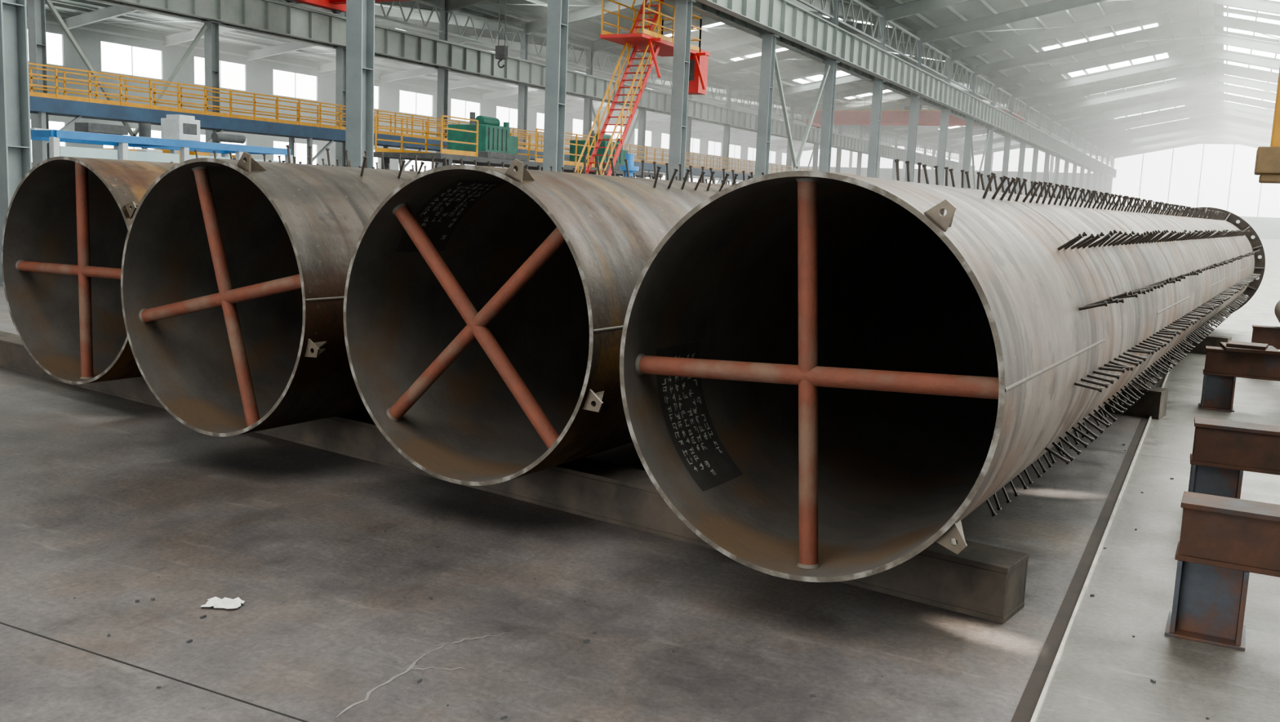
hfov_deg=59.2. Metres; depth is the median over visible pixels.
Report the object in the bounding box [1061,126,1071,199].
steel column
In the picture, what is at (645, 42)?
stair
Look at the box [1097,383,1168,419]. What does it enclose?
support beam
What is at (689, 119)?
steel column
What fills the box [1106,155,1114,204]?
steel column
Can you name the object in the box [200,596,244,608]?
crumpled paper
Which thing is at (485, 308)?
pipe
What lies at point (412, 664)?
crack
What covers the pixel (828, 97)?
steel column
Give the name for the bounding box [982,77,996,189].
steel column
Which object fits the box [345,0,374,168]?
steel column
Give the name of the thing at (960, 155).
steel column
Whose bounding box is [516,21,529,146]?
steel column
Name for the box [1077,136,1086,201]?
steel column
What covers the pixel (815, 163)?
steel column
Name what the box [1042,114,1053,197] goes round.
steel column
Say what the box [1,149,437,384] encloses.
pipe
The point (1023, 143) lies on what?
steel column
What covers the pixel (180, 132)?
machine
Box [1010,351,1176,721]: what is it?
rail
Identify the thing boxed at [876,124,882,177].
steel column
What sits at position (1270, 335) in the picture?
stand
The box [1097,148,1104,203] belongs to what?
steel column
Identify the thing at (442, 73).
steel column
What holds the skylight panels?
attached to the roof
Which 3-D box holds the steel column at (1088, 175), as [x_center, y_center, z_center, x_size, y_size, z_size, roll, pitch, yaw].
[56.250,-21.906,141.641,0.600,11.400,0.600,6,9,27]
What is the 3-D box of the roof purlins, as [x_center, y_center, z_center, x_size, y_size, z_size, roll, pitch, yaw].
[16.351,-23.058,87.313,76.478,2.733,198.000,6,9,27]
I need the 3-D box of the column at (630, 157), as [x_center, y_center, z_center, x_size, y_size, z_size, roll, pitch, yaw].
[-0.333,-4.232,30.934,0.700,2.850,0.700,6,9,27]
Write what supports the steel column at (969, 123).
on the floor
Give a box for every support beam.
[0,330,1028,623]
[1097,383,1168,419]
[1173,333,1231,354]
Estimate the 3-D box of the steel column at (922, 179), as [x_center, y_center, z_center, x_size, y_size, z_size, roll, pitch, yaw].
[37.868,-23.997,150.927,0.600,11.400,0.600,6,9,27]
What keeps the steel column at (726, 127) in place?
on the floor
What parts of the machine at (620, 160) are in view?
motor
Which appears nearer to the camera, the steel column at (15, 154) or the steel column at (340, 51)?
the steel column at (15, 154)
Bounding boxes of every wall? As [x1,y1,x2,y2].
[26,13,798,183]
[797,140,1279,239]
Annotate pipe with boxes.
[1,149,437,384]
[120,144,736,436]
[343,154,764,485]
[619,159,1265,582]
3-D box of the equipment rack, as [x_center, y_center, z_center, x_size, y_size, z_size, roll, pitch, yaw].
[-12.039,-4.391,29.794,1.100,2.514,4.600,6,9,27]
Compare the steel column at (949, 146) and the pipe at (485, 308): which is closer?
the pipe at (485, 308)
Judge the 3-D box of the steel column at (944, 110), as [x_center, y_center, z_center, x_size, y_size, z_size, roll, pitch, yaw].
[18.470,-13.147,68.825,0.600,11.400,0.600,6,9,27]
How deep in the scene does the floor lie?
4.53 m
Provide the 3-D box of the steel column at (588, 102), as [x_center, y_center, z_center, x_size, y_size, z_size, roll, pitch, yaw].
[-3.346,-14.441,71.491,0.600,11.400,0.600,6,9,27]
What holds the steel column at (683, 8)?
on the floor
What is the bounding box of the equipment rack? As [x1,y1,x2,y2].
[102,147,252,162]
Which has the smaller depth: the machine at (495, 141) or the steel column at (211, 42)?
the machine at (495, 141)
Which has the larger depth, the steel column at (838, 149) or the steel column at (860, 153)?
the steel column at (860, 153)
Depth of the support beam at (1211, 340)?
14.02 m
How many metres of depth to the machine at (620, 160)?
43.17 m
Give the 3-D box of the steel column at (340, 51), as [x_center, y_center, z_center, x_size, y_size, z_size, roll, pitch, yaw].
[-13.650,-12.053,51.632,0.600,11.400,0.600,6,9,27]
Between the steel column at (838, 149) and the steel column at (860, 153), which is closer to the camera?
the steel column at (838, 149)
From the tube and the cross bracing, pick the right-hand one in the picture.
the tube
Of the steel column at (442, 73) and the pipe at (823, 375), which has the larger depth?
the steel column at (442, 73)
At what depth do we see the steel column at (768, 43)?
42.28 m
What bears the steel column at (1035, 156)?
on the floor
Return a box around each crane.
[285,0,507,68]
[805,99,1030,128]
[1253,66,1279,183]
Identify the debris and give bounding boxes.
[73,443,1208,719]
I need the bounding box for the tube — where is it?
[1274,300,1279,322]
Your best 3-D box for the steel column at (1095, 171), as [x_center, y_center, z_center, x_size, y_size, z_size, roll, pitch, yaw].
[59.685,-22.702,148.260,0.600,11.400,0.600,6,9,27]
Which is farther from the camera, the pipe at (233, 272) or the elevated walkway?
the elevated walkway
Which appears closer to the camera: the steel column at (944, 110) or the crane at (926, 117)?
the steel column at (944, 110)
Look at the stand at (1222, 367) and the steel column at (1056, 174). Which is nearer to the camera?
the stand at (1222, 367)
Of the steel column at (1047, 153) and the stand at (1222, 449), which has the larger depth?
the steel column at (1047, 153)
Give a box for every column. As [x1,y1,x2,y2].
[0,0,31,285]
[26,0,49,167]
[200,19,222,142]
[333,11,346,166]
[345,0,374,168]
[435,0,450,167]
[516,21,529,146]
[542,0,568,172]
[582,40,594,140]
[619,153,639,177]
[635,56,648,177]
[668,0,696,180]
[684,94,693,181]
[720,80,732,183]
[754,29,779,177]
[786,99,794,171]
[812,107,819,171]
[818,0,839,172]
[835,124,842,173]
[856,124,863,175]
[866,6,886,177]
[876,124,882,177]
[891,129,898,180]
[904,30,922,182]
[920,137,927,183]
[933,142,938,184]
[935,48,952,185]
[947,145,951,186]
[955,148,961,187]
[960,64,977,187]
[968,151,971,179]
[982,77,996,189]
[1000,88,1013,192]
[1016,98,1029,194]
[1029,106,1041,195]
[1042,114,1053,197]
[1053,120,1062,198]
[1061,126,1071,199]
[1069,131,1079,199]
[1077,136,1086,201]
[1084,141,1093,201]
[1092,145,1098,203]
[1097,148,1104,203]
[1102,151,1109,203]
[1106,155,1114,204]
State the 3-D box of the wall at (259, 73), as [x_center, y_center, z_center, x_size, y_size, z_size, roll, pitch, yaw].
[-18.550,-20.054,105.797,0.235,11.600,198.025,6,9,27]
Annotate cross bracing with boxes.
[44,0,1095,200]
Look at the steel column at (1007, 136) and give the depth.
88.40 m
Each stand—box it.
[1164,490,1279,650]
[1182,416,1279,509]
[1198,345,1279,411]
[1251,324,1279,349]
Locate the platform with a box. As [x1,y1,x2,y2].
[373,115,662,178]
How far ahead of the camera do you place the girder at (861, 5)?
69.26 m
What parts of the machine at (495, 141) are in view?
motor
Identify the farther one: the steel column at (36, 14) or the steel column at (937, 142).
the steel column at (937, 142)
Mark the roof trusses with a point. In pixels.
(975, 9)
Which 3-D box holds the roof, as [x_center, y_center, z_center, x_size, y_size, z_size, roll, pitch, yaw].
[15.681,-22.521,86.139,78.102,3.441,195.250,6,9,27]
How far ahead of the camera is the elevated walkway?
43.58 m
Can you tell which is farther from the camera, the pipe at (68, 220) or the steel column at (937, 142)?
the steel column at (937, 142)
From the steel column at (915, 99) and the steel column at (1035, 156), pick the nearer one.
the steel column at (915, 99)
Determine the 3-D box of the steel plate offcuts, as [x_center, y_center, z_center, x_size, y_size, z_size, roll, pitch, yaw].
[5.329,-0.125,9.853,0.420,0.060,0.500,6,9,21]
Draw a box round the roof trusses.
[26,0,1279,150]
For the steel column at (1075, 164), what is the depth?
128.09 m
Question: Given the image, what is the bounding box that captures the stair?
[574,0,710,175]
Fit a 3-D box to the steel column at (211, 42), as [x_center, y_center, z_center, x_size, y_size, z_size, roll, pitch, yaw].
[-17.084,-11.256,45.012,0.600,11.400,0.600,6,9,27]
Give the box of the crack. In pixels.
[336,632,502,716]
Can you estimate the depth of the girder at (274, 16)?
57.43 m
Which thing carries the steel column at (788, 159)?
on the floor
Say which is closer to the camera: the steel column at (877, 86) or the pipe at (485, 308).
the pipe at (485, 308)
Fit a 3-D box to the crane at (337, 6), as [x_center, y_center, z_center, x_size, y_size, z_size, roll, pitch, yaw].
[-5.508,-14.102,44.215,19.650,5.124,3.600,6,9,27]
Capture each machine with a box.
[30,114,293,163]
[440,111,528,160]
[568,129,636,169]
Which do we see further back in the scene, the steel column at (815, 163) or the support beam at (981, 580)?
the steel column at (815, 163)
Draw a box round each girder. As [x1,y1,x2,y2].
[112,0,975,174]
[374,0,1113,165]
[666,0,1109,177]
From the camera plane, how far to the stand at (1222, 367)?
9.83 m
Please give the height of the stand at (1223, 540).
0.530 m
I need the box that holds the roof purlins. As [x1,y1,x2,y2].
[26,0,1279,151]
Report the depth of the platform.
35.70 m
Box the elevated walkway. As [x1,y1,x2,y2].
[28,62,880,184]
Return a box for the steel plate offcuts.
[1219,340,1279,355]
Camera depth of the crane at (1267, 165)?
6.80 m
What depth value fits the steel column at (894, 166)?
137.32 m
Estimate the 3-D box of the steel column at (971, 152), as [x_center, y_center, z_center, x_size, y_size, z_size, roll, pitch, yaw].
[51.607,-27.182,177.405,0.600,11.400,0.600,6,9,27]
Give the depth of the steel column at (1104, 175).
161.13 m
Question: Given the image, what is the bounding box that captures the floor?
[0,237,1279,721]
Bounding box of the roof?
[62,0,1279,158]
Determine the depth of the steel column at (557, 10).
29.20 m
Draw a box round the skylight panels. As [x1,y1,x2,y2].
[664,0,1279,137]
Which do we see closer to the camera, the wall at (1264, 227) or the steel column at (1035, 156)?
the steel column at (1035, 156)
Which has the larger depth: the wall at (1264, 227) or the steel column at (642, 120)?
the wall at (1264, 227)

